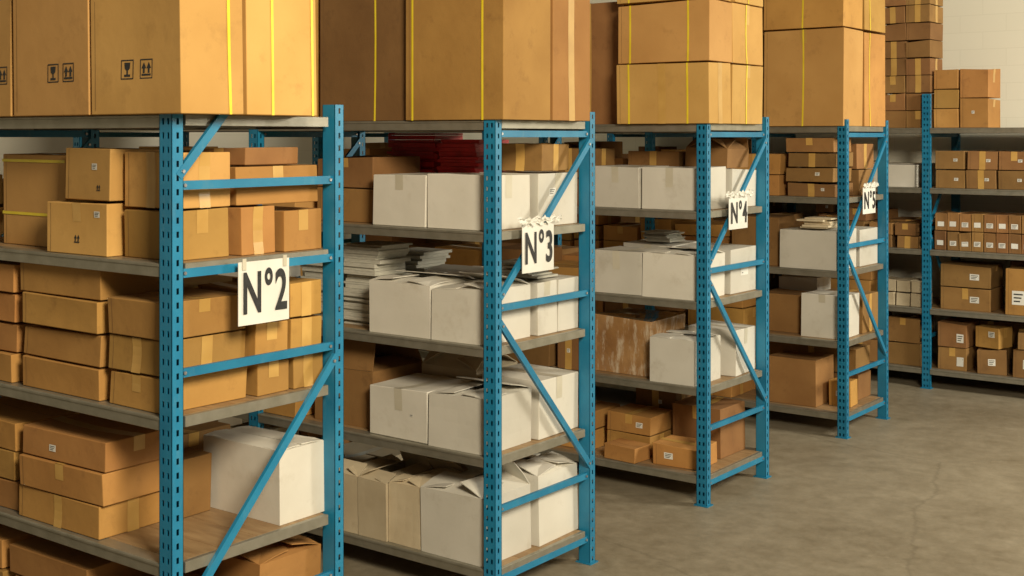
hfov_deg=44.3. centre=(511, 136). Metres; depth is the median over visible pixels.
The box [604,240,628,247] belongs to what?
cardboard box
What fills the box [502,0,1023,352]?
wall
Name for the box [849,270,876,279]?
cardboard box
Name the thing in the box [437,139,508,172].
folders
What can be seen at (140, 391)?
cardboard box
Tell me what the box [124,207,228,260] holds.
cardboard box
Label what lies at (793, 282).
carton
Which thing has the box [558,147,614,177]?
cardboard box
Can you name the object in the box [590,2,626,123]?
cardboard box
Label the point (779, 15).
cardboard box
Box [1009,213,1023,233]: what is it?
cardboard box
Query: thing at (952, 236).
cardboard box
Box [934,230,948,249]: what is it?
cardboard box
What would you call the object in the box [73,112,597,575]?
storage rack
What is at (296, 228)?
cardboard box
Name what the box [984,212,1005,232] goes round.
cardboard box
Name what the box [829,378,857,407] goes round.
cardboard box
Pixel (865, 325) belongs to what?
cardboard box
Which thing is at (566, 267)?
cardboard box
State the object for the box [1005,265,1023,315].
cardboard box
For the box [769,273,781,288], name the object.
cardboard box
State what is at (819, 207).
cardboard box
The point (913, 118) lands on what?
cardboard box
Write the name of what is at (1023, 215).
cardboard box
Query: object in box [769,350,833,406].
cardboard box
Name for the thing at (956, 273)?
cardboard box
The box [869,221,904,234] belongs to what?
cardboard box
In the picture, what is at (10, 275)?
cardboard box
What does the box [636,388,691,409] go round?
cardboard box
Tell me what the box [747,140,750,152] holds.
cardboard box
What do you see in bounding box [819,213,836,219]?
cardboard box
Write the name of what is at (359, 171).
cardboard box
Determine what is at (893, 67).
cardboard box
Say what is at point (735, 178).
carton
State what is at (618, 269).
carton
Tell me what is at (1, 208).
cardboard box
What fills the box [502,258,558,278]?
documents
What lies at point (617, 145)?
cardboard box
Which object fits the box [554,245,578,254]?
cardboard box
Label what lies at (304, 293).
cardboard box
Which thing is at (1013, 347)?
cardboard box
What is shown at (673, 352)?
carton
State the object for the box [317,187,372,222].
cardboard box
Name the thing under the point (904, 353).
cardboard box
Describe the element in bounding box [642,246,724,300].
carton
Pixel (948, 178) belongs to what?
cardboard box
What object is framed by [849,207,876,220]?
cardboard box
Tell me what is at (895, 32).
cardboard box
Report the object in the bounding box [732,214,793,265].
cardboard box
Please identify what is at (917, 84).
cardboard box
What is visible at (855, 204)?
cardboard box
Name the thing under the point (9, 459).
cardboard box
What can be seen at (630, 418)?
cardboard box
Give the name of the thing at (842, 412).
storage rack
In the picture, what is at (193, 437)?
cardboard box
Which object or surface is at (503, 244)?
cardboard box
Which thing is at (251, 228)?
cardboard box
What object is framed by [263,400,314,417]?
cardboard box
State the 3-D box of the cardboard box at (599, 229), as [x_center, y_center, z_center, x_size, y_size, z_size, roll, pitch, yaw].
[0.735,0.807,10.823,0.250,0.122,0.370,0,0,38]
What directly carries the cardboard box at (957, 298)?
on the storage rack at (931, 305)
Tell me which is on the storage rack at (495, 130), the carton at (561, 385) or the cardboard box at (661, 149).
the carton at (561, 385)
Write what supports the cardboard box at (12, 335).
on the cardboard box at (11, 363)
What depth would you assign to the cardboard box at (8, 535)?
5.16 m
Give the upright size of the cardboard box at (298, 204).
0.145 m
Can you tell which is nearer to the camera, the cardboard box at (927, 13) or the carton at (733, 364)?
the carton at (733, 364)
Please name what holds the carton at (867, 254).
on the storage rack at (842, 412)
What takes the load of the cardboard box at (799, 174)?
on the cardboard box at (809, 189)
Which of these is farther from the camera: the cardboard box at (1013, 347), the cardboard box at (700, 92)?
the cardboard box at (1013, 347)
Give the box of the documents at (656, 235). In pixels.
[641,229,684,242]
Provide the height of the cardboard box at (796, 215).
0.127 m
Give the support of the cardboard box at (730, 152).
on the carton at (735, 178)
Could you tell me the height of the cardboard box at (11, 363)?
0.120 m
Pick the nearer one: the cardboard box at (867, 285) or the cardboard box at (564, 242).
the cardboard box at (564, 242)
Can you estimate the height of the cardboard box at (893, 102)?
0.153 m
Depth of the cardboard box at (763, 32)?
9.71 m
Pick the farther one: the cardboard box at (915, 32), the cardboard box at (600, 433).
the cardboard box at (915, 32)
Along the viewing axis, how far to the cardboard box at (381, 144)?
9.76 m
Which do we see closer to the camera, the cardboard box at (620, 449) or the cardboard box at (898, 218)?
the cardboard box at (620, 449)
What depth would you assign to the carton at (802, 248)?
9.47 m
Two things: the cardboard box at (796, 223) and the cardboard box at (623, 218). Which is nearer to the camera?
the cardboard box at (796, 223)
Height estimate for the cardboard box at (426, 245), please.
0.212 m
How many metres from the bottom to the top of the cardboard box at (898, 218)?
0.117 m
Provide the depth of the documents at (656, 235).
8.33 m
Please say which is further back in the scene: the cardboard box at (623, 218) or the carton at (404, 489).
the cardboard box at (623, 218)
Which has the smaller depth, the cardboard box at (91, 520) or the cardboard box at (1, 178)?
the cardboard box at (91, 520)
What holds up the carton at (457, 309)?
on the storage rack at (495, 130)
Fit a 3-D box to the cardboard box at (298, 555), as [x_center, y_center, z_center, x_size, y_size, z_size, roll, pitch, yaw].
[-1.035,1.722,5.080,0.401,0.222,0.334,0,0,36]
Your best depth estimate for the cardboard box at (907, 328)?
11.29 m
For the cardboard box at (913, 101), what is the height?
0.152 m
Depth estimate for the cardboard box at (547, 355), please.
8.33 m
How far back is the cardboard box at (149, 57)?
4.47 m
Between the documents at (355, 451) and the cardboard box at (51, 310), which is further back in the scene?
the documents at (355, 451)
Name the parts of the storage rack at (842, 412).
upright post, upright post, upright post, upright post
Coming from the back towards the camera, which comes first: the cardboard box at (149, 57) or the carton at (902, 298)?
the carton at (902, 298)
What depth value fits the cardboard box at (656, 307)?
10.18 m
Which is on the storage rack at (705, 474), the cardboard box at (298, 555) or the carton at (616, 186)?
the carton at (616, 186)
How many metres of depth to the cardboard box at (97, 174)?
4.77 m
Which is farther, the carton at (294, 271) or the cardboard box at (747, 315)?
the cardboard box at (747, 315)
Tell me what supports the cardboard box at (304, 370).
on the storage rack at (176, 545)
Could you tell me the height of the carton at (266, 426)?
0.197 m
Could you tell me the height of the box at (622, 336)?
0.367 m
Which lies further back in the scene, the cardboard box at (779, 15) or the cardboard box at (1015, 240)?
the cardboard box at (1015, 240)
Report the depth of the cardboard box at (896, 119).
11.31 m
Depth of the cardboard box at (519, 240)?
11.14 m
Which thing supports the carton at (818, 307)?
on the storage rack at (842, 412)
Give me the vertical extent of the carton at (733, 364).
0.299 m
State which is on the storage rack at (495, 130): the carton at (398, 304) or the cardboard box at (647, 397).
the carton at (398, 304)
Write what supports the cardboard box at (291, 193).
on the cardboard box at (251, 228)
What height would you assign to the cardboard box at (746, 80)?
0.371 m
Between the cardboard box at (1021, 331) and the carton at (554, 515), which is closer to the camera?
the carton at (554, 515)
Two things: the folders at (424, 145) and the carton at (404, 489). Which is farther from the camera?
the folders at (424, 145)
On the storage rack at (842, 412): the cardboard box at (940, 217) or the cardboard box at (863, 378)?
the cardboard box at (863, 378)
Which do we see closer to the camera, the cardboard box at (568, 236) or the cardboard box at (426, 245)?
the cardboard box at (426, 245)
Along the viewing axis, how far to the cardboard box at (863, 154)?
9.75 m
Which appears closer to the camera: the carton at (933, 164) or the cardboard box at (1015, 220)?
the cardboard box at (1015, 220)
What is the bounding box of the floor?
[190,357,1023,575]
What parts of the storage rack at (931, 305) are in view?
upright post, upright post, upright post, upright post, upright post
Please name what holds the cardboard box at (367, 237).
on the cardboard box
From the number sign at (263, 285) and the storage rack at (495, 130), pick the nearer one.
the number sign at (263, 285)
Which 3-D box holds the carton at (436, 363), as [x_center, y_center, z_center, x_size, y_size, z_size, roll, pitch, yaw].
[-0.229,1.311,6.777,0.380,0.407,0.354,0,0,38]
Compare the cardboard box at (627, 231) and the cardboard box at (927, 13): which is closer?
the cardboard box at (627, 231)
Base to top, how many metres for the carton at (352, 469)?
0.348 m
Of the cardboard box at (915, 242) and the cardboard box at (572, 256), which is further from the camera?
the cardboard box at (915, 242)
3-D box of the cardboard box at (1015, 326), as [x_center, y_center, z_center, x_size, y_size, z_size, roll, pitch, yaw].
[4.373,1.743,11.355,0.674,0.199,0.308,0,0,38]
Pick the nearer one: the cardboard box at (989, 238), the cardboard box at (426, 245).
the cardboard box at (426, 245)
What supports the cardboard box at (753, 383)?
on the storage rack at (842, 412)
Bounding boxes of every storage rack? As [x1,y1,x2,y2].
[0,105,343,575]
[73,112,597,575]
[312,117,771,507]
[539,119,890,438]
[607,94,1023,388]
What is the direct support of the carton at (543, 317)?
on the storage rack at (495, 130)
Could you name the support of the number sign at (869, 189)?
attached to the storage rack at (842, 412)
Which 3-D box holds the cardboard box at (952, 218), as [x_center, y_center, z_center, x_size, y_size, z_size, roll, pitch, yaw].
[3.962,0.742,11.146,0.103,0.161,0.341,0,0,37]
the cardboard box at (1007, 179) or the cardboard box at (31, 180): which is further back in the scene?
the cardboard box at (1007, 179)
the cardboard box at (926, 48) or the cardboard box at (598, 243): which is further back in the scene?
the cardboard box at (926, 48)
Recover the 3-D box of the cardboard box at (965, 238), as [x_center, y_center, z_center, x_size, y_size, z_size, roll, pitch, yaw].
[4.042,0.911,11.084,0.104,0.166,0.343,0,0,36]
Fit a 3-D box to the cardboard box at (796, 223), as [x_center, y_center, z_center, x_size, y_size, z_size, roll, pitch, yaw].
[2.835,0.835,11.976,0.208,0.103,0.366,0,0,36]
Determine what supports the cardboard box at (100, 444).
on the cardboard box at (95, 487)
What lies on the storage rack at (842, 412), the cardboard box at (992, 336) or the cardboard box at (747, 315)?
the cardboard box at (747, 315)
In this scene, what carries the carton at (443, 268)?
on the storage rack at (495, 130)
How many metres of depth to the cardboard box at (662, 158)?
8.26 m
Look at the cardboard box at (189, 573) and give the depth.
4.97 m
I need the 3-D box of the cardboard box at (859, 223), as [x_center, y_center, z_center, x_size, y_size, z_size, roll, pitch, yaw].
[3.243,0.825,11.679,0.212,0.110,0.365,0,0,38]
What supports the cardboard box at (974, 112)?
on the storage rack at (931, 305)
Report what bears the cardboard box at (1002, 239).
on the storage rack at (931, 305)
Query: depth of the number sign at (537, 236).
6.11 m
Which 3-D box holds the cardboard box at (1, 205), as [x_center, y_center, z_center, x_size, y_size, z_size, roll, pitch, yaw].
[-2.449,0.328,6.127,0.572,0.243,0.370,0,0,37]
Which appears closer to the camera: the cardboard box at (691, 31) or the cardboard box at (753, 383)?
the cardboard box at (691, 31)
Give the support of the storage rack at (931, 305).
on the floor
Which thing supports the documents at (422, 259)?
on the storage rack at (495, 130)
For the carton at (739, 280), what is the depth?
8.06 m
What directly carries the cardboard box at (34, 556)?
on the cardboard box
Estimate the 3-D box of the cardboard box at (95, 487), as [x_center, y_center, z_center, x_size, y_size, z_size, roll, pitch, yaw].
[-1.662,1.325,4.988,0.534,0.124,0.312,0,0,35]
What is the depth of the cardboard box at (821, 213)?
12.19 m
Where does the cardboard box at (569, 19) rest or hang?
on the storage rack at (495, 130)
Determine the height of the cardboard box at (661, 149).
0.115 m
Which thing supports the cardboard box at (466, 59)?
on the storage rack at (495, 130)
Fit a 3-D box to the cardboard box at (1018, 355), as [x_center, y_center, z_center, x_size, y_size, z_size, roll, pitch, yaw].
[4.453,1.925,10.733,0.256,0.237,0.296,0,0,41]
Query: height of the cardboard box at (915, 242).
0.109 m
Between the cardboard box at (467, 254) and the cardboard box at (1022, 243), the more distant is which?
the cardboard box at (1022, 243)
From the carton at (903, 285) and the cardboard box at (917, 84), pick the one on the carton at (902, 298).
the carton at (903, 285)
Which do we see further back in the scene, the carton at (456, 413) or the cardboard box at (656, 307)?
the cardboard box at (656, 307)
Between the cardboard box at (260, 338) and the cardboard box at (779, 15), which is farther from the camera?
the cardboard box at (779, 15)
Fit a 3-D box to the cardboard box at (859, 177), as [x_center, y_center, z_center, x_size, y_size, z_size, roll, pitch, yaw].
[2.597,0.349,9.915,0.412,0.200,0.328,0,0,36]
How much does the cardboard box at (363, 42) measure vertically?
0.859 m
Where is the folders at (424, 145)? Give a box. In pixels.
[387,133,462,172]
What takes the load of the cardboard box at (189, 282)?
on the cardboard box
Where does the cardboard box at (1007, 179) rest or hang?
on the storage rack at (931, 305)
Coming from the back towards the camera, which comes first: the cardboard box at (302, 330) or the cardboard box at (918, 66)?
the cardboard box at (918, 66)
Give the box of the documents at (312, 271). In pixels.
[300,246,346,321]
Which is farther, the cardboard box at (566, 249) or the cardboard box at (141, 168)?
the cardboard box at (566, 249)
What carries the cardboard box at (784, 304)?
on the storage rack at (842, 412)
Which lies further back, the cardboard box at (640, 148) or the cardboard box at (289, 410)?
the cardboard box at (640, 148)
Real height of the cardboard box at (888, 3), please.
0.156 m
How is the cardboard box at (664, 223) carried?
on the cardboard box
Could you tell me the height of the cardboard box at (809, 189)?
0.102 m
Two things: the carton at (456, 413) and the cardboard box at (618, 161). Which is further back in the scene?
the cardboard box at (618, 161)
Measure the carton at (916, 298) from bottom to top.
0.119 m
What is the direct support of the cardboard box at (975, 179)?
on the storage rack at (931, 305)
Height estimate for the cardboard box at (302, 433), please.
0.198 m
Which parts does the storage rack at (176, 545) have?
upright post, upright post, upright post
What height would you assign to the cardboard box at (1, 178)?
0.138 m
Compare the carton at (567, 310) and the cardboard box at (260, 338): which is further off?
the carton at (567, 310)
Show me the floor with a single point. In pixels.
(935, 487)
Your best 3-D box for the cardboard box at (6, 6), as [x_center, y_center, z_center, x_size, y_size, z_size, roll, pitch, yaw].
[-2.107,-0.477,5.245,0.529,0.792,0.286,0,0,37]
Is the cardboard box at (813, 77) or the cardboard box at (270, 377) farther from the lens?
the cardboard box at (813, 77)
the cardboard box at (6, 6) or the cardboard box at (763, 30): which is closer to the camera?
the cardboard box at (6, 6)
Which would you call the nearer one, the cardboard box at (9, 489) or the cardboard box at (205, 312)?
the cardboard box at (205, 312)
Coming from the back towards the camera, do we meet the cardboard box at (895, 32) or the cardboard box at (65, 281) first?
the cardboard box at (895, 32)
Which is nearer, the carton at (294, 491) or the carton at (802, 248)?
the carton at (294, 491)
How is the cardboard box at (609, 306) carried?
on the storage rack at (842, 412)
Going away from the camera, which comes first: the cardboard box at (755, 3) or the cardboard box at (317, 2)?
the cardboard box at (317, 2)
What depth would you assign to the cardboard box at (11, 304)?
5.10 m
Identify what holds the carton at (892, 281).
on the carton at (891, 294)
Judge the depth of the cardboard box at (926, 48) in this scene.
11.20 m
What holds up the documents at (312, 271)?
on the storage rack at (495, 130)
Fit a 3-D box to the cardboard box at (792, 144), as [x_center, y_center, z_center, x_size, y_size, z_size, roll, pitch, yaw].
[2.341,0.060,9.600,0.383,0.108,0.348,0,0,37]
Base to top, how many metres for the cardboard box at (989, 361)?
0.218 m
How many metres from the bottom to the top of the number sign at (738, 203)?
0.243 m
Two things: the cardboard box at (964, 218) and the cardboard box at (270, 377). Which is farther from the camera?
the cardboard box at (964, 218)
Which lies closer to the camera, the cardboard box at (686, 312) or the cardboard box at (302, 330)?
the cardboard box at (302, 330)
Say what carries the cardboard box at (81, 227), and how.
on the storage rack at (176, 545)
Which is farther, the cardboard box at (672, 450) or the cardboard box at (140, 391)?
the cardboard box at (672, 450)
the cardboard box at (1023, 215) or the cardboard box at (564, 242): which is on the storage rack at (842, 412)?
the cardboard box at (564, 242)
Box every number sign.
[238,255,288,326]
[517,214,561,273]
[726,189,753,229]
[863,182,878,213]
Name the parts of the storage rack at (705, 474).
upright post, upright post, upright post, upright post, upright post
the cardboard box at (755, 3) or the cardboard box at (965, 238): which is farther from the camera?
the cardboard box at (965, 238)
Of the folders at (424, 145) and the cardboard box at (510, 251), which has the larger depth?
the cardboard box at (510, 251)
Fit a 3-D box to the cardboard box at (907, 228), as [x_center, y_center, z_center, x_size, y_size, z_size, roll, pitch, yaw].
[3.626,0.826,11.386,0.188,0.110,0.369,0,0,38]
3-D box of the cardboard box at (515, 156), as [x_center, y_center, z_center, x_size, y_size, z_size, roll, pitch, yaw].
[0.113,0.102,6.499,0.262,0.140,0.286,0,0,31]
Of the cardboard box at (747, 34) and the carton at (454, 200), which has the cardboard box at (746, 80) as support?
the cardboard box at (747, 34)
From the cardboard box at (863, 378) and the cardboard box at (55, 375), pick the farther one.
the cardboard box at (863, 378)
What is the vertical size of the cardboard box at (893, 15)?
0.154 m
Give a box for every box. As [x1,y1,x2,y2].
[0,0,16,116]
[0,174,2,203]
[0,178,3,232]
[0,207,2,234]
[0,260,25,292]
[0,291,22,322]
[0,320,35,351]
[0,350,28,382]
[0,396,77,451]
[0,447,23,480]
[0,477,19,510]
[0,524,35,568]
[0,566,16,575]
[2,153,77,246]
[10,536,154,575]
[13,0,96,116]
[19,453,158,506]
[19,484,158,539]
[20,262,158,300]
[23,291,108,333]
[23,354,117,400]
[23,413,158,472]
[24,324,112,367]
[47,200,144,256]
[65,148,158,200]
[90,0,242,114]
[108,288,244,339]
[109,329,245,375]
[110,366,246,413]
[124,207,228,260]
[125,151,229,208]
[139,146,217,149]
[183,275,233,288]
[183,421,229,450]
[183,447,211,517]
[183,572,201,575]
[191,535,320,575]
[198,281,237,292]
[202,147,297,164]
[226,205,274,255]
[230,164,317,205]
[232,276,320,317]
[241,0,316,115]
[244,320,287,356]
[246,359,288,396]
[262,201,316,207]
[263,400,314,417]
[274,206,320,251]
[284,314,321,348]
[286,352,322,388]
[298,0,319,116]
[299,431,351,444]
[315,336,422,428]
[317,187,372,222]
[318,155,419,187]
[320,0,405,121]
[339,148,391,156]
[365,142,391,147]
[365,235,425,243]
[406,0,549,120]
[409,242,449,247]
[426,239,481,244]
[435,243,481,265]
[481,242,521,245]
[502,143,568,170]
[502,238,521,242]
[502,244,561,264]
[506,343,557,366]
[543,0,589,120]
[548,260,578,290]
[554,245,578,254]
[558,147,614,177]
[558,326,592,369]
[559,233,577,239]
[559,240,573,245]
[562,252,578,260]
[562,425,607,448]
[564,141,622,157]
[574,223,617,239]
[574,239,603,248]
[577,178,578,205]
[577,214,620,224]
[578,299,604,312]
[578,398,619,428]
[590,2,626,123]
[592,308,684,376]
[604,222,640,240]
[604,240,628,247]
[604,438,649,463]
[605,301,644,310]
[607,403,672,435]
[607,429,672,455]
[615,158,627,164]
[616,62,730,123]
[617,0,730,5]
[618,0,731,64]
[621,216,644,222]
[628,151,685,165]
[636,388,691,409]
[638,146,676,150]
[641,218,692,230]
[653,435,716,469]
[655,306,687,311]
[655,309,687,323]
[661,149,685,150]
[672,396,744,458]
[675,221,731,236]
[682,235,731,243]
[685,130,748,167]
[688,305,755,327]
[711,380,751,397]
[713,217,726,221]
[723,298,755,307]
[728,0,762,6]
[730,3,762,65]
[730,64,762,123]
[731,153,793,174]
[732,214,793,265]
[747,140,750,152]
[752,380,755,389]
[754,32,769,126]
[758,0,770,31]
[764,0,862,31]
[764,27,862,125]
[769,174,796,195]
[769,202,781,213]
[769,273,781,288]
[769,288,809,333]
[769,341,869,374]
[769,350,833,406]
[772,212,802,219]
[783,274,876,291]
[786,138,850,151]
[786,167,851,181]
[788,152,852,166]
[788,182,852,196]
[794,220,803,226]
[816,204,836,211]
[818,212,836,215]
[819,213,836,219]
[828,288,877,333]
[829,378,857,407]
[834,370,870,399]
[849,143,873,168]
[849,169,873,194]
[849,202,859,207]
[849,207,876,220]
[849,220,876,226]
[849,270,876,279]
[858,339,876,361]
[859,0,884,33]
[862,32,884,126]
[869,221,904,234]
[876,208,897,219]
[882,23,913,41]
[885,0,907,7]
[885,6,905,24]
[885,41,911,58]
[885,58,907,76]
[885,76,914,93]
[885,93,908,110]
[885,111,905,127]
[888,217,934,231]
[888,234,898,246]
[888,314,932,343]
[888,341,921,365]
[895,221,921,235]
[897,235,921,248]
[906,0,942,6]
[906,4,942,23]
[906,23,942,41]
[906,40,942,58]
[906,58,941,75]
[906,75,938,93]
[906,94,934,110]
[906,111,933,127]
[934,69,959,89]
[934,90,959,108]
[934,109,959,127]
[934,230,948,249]
[935,151,967,168]
[935,210,957,229]
[936,169,970,187]
[938,317,978,348]
[938,345,978,370]
[940,260,1002,288]
[941,286,1002,311]
[947,211,969,230]
[947,231,964,250]
[956,317,1023,345]
[959,211,979,231]
[959,231,971,250]
[960,69,999,97]
[960,98,999,127]
[966,170,1002,188]
[967,150,998,169]
[971,212,992,231]
[971,232,986,251]
[976,324,1011,349]
[977,347,1010,375]
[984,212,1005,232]
[984,232,995,252]
[996,213,1018,232]
[996,233,1009,252]
[998,170,1023,189]
[999,151,1023,169]
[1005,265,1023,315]
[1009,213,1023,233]
[1009,233,1022,253]
[1010,260,1023,266]
[1011,345,1017,367]
[1013,348,1023,377]
[1018,327,1023,349]
[1021,234,1023,253]
[1022,215,1023,233]
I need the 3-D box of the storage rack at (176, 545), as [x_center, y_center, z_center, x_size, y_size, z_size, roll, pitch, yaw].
[-2.282,1.022,5.769,3.394,2.396,0.874,0,0,37]
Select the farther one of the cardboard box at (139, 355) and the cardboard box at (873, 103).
the cardboard box at (873, 103)
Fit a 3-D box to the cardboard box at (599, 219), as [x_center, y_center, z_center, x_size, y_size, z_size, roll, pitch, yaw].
[0.736,0.679,10.822,0.250,0.125,0.370,0,0,37]
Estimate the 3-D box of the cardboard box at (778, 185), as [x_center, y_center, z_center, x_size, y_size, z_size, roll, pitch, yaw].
[1.982,0.369,9.876,0.424,0.160,0.351,0,0,38]
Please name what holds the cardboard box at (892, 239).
on the storage rack at (931, 305)
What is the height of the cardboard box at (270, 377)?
0.136 m
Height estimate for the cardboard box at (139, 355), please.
0.128 m
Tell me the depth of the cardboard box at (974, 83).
10.93 m
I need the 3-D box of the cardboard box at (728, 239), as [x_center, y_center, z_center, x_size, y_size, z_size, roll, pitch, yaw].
[1.582,0.843,10.173,0.430,0.098,0.366,0,0,37]
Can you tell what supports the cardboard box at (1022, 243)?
on the storage rack at (931, 305)
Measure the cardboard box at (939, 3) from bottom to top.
0.154 m
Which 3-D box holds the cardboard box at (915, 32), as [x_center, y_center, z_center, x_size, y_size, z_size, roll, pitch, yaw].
[3.714,-0.943,11.316,0.222,0.154,0.333,0,0,37]
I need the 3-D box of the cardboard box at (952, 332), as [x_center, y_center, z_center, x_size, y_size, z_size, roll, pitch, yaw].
[3.960,1.734,11.156,0.252,0.216,0.349,0,0,37]
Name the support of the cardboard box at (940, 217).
on the cardboard box at (940, 235)
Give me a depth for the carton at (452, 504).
6.13 m
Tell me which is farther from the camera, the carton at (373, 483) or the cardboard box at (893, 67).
the cardboard box at (893, 67)
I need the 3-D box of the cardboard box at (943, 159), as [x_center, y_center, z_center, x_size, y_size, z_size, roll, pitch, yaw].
[3.955,0.202,11.180,0.257,0.162,0.392,0,0,37]
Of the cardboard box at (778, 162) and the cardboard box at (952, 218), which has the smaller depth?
the cardboard box at (778, 162)
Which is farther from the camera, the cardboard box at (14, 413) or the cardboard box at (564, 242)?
the cardboard box at (564, 242)
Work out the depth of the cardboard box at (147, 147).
8.18 m
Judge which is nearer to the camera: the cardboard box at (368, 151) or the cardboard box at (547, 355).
the cardboard box at (547, 355)
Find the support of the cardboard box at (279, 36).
on the storage rack at (176, 545)
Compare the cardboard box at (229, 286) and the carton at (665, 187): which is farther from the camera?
the carton at (665, 187)
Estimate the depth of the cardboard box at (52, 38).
4.80 m
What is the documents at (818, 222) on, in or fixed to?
on the carton at (802, 248)
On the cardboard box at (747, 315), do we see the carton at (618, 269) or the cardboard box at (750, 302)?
the cardboard box at (750, 302)
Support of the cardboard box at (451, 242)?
on the cardboard box
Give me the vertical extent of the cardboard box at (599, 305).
0.189 m
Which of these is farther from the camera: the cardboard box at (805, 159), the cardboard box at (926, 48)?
the cardboard box at (926, 48)
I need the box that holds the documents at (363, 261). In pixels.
[339,240,412,325]
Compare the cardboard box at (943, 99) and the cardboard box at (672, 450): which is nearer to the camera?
the cardboard box at (672, 450)
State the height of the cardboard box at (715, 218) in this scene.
0.178 m
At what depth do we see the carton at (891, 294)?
11.35 m
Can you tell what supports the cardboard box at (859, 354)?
on the cardboard box at (863, 378)
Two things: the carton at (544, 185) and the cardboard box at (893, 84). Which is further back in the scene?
the cardboard box at (893, 84)
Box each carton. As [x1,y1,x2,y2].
[203,426,323,525]
[218,265,299,276]
[218,417,241,425]
[230,422,298,434]
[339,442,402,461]
[339,454,400,533]
[358,451,431,541]
[369,270,473,338]
[370,373,471,443]
[373,172,447,227]
[389,458,463,549]
[420,462,530,567]
[422,348,517,379]
[424,264,503,278]
[427,173,529,230]
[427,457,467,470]
[428,376,531,455]
[431,271,529,345]
[479,171,576,224]
[482,363,577,439]
[502,275,556,335]
[504,274,577,331]
[513,451,577,546]
[592,165,662,208]
[592,246,651,295]
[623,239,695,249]
[642,166,725,210]
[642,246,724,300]
[650,330,720,386]
[676,243,755,294]
[688,320,754,376]
[726,169,755,207]
[779,274,830,290]
[780,227,855,270]
[801,290,858,338]
[849,226,876,266]
[870,163,921,186]
[888,276,902,290]
[888,291,898,304]
[890,162,943,185]
[896,292,911,305]
[897,277,917,291]
[911,278,921,292]
[911,293,932,306]
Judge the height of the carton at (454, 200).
0.268 m
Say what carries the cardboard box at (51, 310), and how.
on the cardboard box at (90, 349)
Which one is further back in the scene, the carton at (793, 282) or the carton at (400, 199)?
the carton at (793, 282)
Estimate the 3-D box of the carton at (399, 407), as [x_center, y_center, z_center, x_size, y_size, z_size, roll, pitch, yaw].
[-0.462,1.384,6.452,0.399,0.261,0.366,0,0,38]
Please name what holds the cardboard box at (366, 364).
on the storage rack at (495, 130)
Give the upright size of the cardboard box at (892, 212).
0.103 m
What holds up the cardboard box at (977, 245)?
on the storage rack at (931, 305)
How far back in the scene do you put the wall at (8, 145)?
11.76 m
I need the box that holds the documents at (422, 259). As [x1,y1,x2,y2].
[405,247,451,271]
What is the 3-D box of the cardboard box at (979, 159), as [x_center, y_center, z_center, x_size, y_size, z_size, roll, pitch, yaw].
[4.175,0.201,11.017,0.260,0.164,0.391,0,0,36]
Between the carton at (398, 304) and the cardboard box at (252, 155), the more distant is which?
the carton at (398, 304)
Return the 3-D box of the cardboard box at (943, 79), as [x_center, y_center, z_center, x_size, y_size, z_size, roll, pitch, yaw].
[3.924,-0.508,11.199,0.217,0.169,0.338,0,0,38]
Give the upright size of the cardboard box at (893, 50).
0.153 m
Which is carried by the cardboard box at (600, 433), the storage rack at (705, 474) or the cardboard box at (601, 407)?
the cardboard box at (601, 407)
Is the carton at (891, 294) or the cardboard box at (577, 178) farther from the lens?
the carton at (891, 294)
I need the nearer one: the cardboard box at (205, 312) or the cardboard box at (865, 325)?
the cardboard box at (205, 312)
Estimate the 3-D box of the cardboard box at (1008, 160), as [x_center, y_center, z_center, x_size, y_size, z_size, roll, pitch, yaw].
[4.388,0.201,10.859,0.255,0.163,0.393,0,0,36]
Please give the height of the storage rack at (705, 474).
2.350 m
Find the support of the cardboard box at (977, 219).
on the cardboard box at (977, 245)
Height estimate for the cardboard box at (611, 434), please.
0.130 m
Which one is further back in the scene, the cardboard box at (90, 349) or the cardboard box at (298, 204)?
the cardboard box at (298, 204)
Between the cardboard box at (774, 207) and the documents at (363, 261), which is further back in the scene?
the cardboard box at (774, 207)
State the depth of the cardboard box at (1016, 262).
11.12 m
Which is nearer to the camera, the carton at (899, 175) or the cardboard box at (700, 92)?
the cardboard box at (700, 92)
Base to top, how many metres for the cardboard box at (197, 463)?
0.237 m
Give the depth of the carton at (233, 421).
8.08 m
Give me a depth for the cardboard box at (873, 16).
9.71 m
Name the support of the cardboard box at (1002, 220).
on the cardboard box at (1002, 239)
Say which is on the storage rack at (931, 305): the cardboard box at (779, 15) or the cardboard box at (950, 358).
the cardboard box at (950, 358)
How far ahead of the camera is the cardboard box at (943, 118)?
11.06 m
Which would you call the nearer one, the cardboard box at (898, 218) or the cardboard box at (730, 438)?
the cardboard box at (730, 438)
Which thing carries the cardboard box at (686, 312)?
on the storage rack at (842, 412)
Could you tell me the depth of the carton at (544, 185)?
6.39 m
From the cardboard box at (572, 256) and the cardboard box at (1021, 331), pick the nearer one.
the cardboard box at (572, 256)
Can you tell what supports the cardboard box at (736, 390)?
on the storage rack at (842, 412)
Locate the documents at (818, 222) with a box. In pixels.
[797,216,836,228]
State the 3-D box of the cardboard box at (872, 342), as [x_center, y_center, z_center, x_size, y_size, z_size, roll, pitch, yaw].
[3.291,1.945,11.662,0.352,0.198,0.351,0,0,37]
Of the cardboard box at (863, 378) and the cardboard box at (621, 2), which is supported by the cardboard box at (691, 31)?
the cardboard box at (621, 2)
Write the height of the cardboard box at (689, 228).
0.101 m
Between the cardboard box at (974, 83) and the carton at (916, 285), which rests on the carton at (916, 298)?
the carton at (916, 285)
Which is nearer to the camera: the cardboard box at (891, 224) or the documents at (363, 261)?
the documents at (363, 261)
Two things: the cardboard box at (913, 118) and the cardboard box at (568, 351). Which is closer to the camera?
the cardboard box at (568, 351)
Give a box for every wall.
[0,132,481,274]
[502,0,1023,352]

